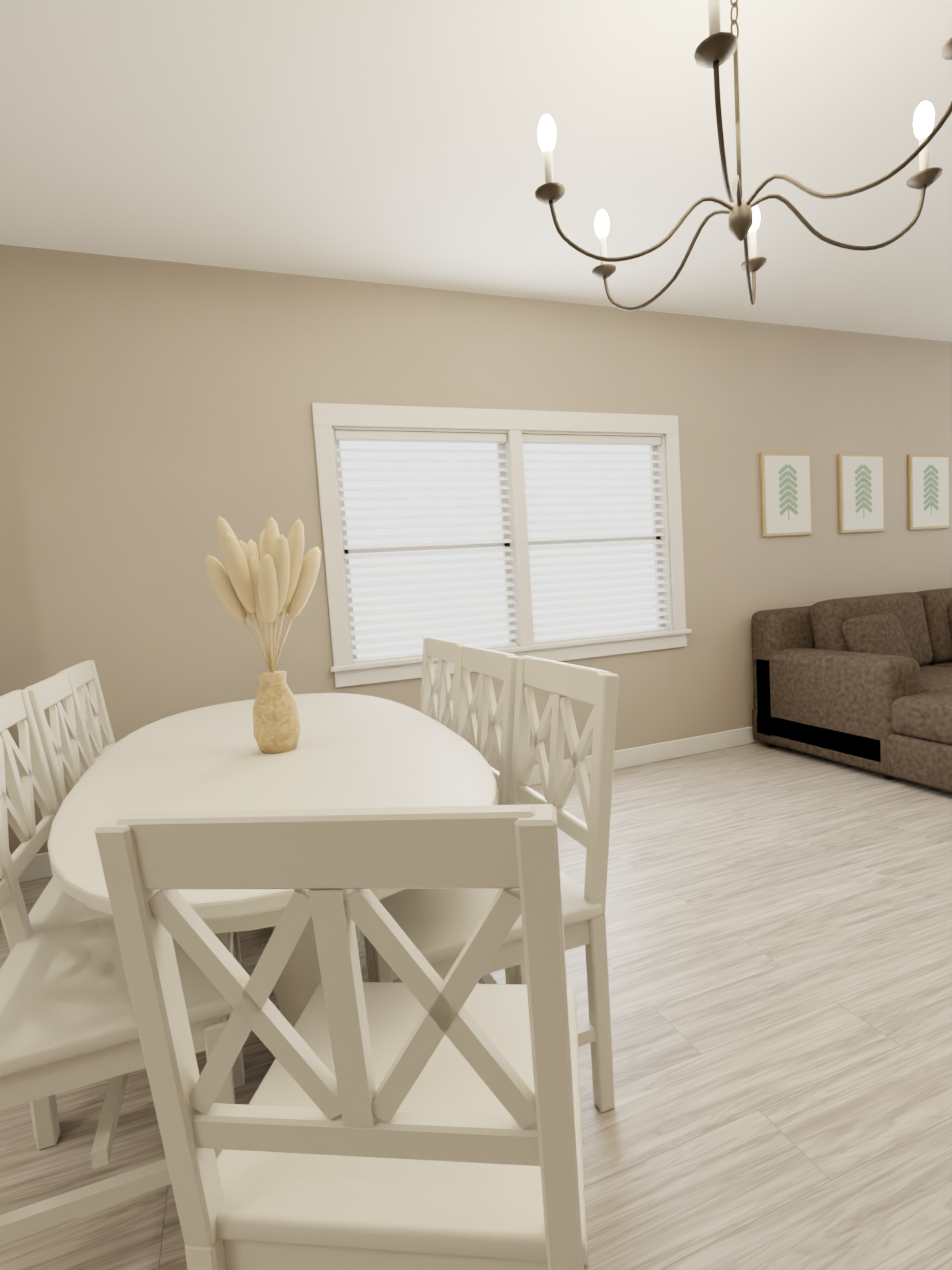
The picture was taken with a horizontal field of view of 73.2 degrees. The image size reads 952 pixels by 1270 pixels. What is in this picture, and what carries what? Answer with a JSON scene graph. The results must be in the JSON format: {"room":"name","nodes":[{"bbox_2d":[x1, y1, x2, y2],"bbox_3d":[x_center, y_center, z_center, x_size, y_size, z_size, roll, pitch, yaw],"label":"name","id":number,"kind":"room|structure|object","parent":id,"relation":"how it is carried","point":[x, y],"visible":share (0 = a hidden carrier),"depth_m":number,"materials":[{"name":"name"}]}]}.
{"room":"dining room","nodes":[
{"label":"dining room","id":0,"kind":"room"},
{"bbox_2d":[0,742,951,1269],"bbox_3d":[-0.575,1.240,0.450,16.050,0.060,5.990,-6,5,-20],"label":"floor","id":1,"kind":"structure","parent":0,"point":[778,926],"depth_m":1.60,"materials":[{"name":"beige wood"}]},
{"bbox_2d":[56,660,114,775],"bbox_3d":[-1.267,0.585,2.565,0.519,0.991,0.470,-6,5,-20],"label":"dining chair","id":2,"kind":"object","parent":1,"relation":"on","point":[96,716],"visible":0.23,"depth_m":2.52,"materials":[{"name":"beige wood"}]},
{"bbox_2d":[0,689,235,1138],"bbox_3d":[-0.942,0.634,1.706,0.519,0.991,0.470,-6,5,-20],"label":"dining chair","id":3,"kind":"object","parent":1,"relation":"on","point":[55,905],"visible":0.25,"depth_m":1.62,"materials":[{"name":"beige wood"}]},
{"bbox_2d":[0,819,244,1243],"bbox_3d":[-0.765,0.657,1.282,0.519,0.991,0.470,-6,5,-20],"label":"dining chair","id":4,"kind":"object","parent":1,"relation":"on","point":[67,1019],"visible":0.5,"depth_m":1.15,"materials":[{"name":"beige wood"}]},
{"bbox_2d":[24,671,241,965],"bbox_3d":[-1.090,0.608,2.141,0.519,0.991,0.470,-6,5,-20],"label":"dining chair","id":5,"kind":"object","parent":1,"relation":"on","point":[66,743],"visible":0.25,"depth_m":2.02,"materials":[{"name":"beige wood"}]},
{"bbox_2d":[47,693,496,1027],"bbox_3d":[-0.556,0.705,1.910,1.000,0.765,1.949,-6,5,-20],"label":"dining table","id":6,"kind":"object","parent":1,"relation":"on","point":[356,751],"visible":0.52,"depth_m":1.53,"materials":[{"name":"beige wood"}]},
{"bbox_2d":[205,516,320,753],"bbox_3d":[-0.580,-0.003,1.815,0.309,0.660,0.281,-6,5,-20],"label":"centerpiece","id":7,"kind":"object","parent":6,"relation":"on","point":[271,576],"visible":1,"depth_m":1.77,"materials":[{"name":"dried grass"},{"name":"ceramic"}]},
{"bbox_2d":[94,804,587,1269],"bbox_3d":[-0.091,0.643,0.903,0.470,0.991,0.519,-3,5,8],"label":"dining chair","id":8,"kind":"object","parent":1,"relation":"on","point":[423,1116],"visible":1,"depth_m":0.68,"materials":[{"name":"beige wood"}]},
{"bbox_2d":[357,637,465,942],"bbox_3d":[-0.316,0.532,2.441,0.519,0.991,0.470,-6,5,-20],"label":"dining chair","id":9,"kind":"object","parent":1,"relation":"on","point":[445,653],"visible":0.21,"depth_m":2.49,"materials":[{"name":"beige wood"}]},
{"bbox_2d":[355,645,518,984],"bbox_3d":[-0.160,0.559,1.988,0.519,0.991,0.470,-6,5,-20],"label":"dining chair","id":10,"kind":"object","parent":1,"relation":"on","point":[487,665],"visible":0.29,"depth_m":1.97,"materials":[{"name":"beige wood"}]},
{"bbox_2d":[373,656,618,1111],"bbox_3d":[0.021,0.583,1.554,0.519,0.991,0.470,-6,5,-20],"label":"dining chair","id":11,"kind":"object","parent":1,"relation":"on","point":[438,926],"visible":0.54,"depth_m":1.43,"materials":[{"name":"beige wood"}]},
{"bbox_2d":[751,588,951,792],"bbox_3d":[3.601,0.178,3.846,3.100,0.953,1.990,-6,5,-20],"label":"sectional sofa","id":12,"kind":"object","parent":1,"relation":"on","point":[863,682],"visible":1,"depth_m":3.81,"materials":[{"name":"brown fabric"}]},
{"bbox_2d":[0,244,951,854],"bbox_3d":[-1.611,-0.326,3.048,15.810,2.770,0.160,-6,5,-20],"label":"wall","id":13,"kind":"structure","parent":0,"point":[156,418],"depth_m":3.23,"materials":[{"name":"paint"}]},
{"bbox_2d":[18,726,761,882],"bbox_3d":[-0.581,1.153,0.443,15.650,0.115,5.590,-6,5,-20],"label":"baseboard","id":14,"kind":"structure","parent":13,"relation":"attached to","point":[38,866],"depth_m":4.04,"materials":[{"name":"white wood"}]},
{"bbox_2d":[312,403,690,687],"bbox_3d":[0.237,-0.547,3.711,2.260,1.440,0.205,-6,5,-20],"label":"window","id":15,"kind":"structure","parent":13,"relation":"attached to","point":[528,533],"depth_m":3.65,"materials":[{"name":"white"}]},
{"bbox_2d":[760,453,812,536],"bbox_3d":[2.095,-0.946,4.315,0.430,0.550,0.026,-6,5,-20],"label":"frame","id":16,"kind":"object","parent":13,"relation":"attached to","point":[786,498],"visible":0.98,"depth_m":4.30,"materials":[{"name":"beige wood"}]},
{"bbox_2d":[838,454,884,532],"bbox_3d":[2.748,-1.009,4.559,0.430,0.550,0.026,-6,5,-20],"label":"frame","id":17,"kind":"object","parent":13,"relation":"attached to","point":[861,492],"visible":1,"depth_m":4.54,"materials":[{"name":"beige wood"}]},
{"bbox_2d":[908,454,949,529],"bbox_3d":[3.401,-1.072,4.803,0.430,0.550,0.026,-6,5,-20],"label":"frame","id":18,"kind":"object","parent":13,"relation":"attached to","point":[928,491],"visible":0.98,"depth_m":4.78,"materials":[{"name":"beige wood"}]},
{"bbox_2d":[0,0,951,341],"bbox_3d":[-0.762,-1.584,0.219,16.050,0.080,5.990,-6,5,-20],"label":"ceiling","id":19,"kind":"structure","parent":0,"point":[394,142],"depth_m":2.30,"materials":[{"name":"paint"}]},
{"bbox_2d":[535,0,951,310],"bbox_3d":[0.677,-1.375,1.660,1.029,0.756,1.058,-6,5,-20],"label":"chandelier","id":20,"kind":"object","parent":19,"relation":"hanging from","point":[715,49],"visible":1,"depth_m":1.66,"materials":[{"name":"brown metal"}]}
]}

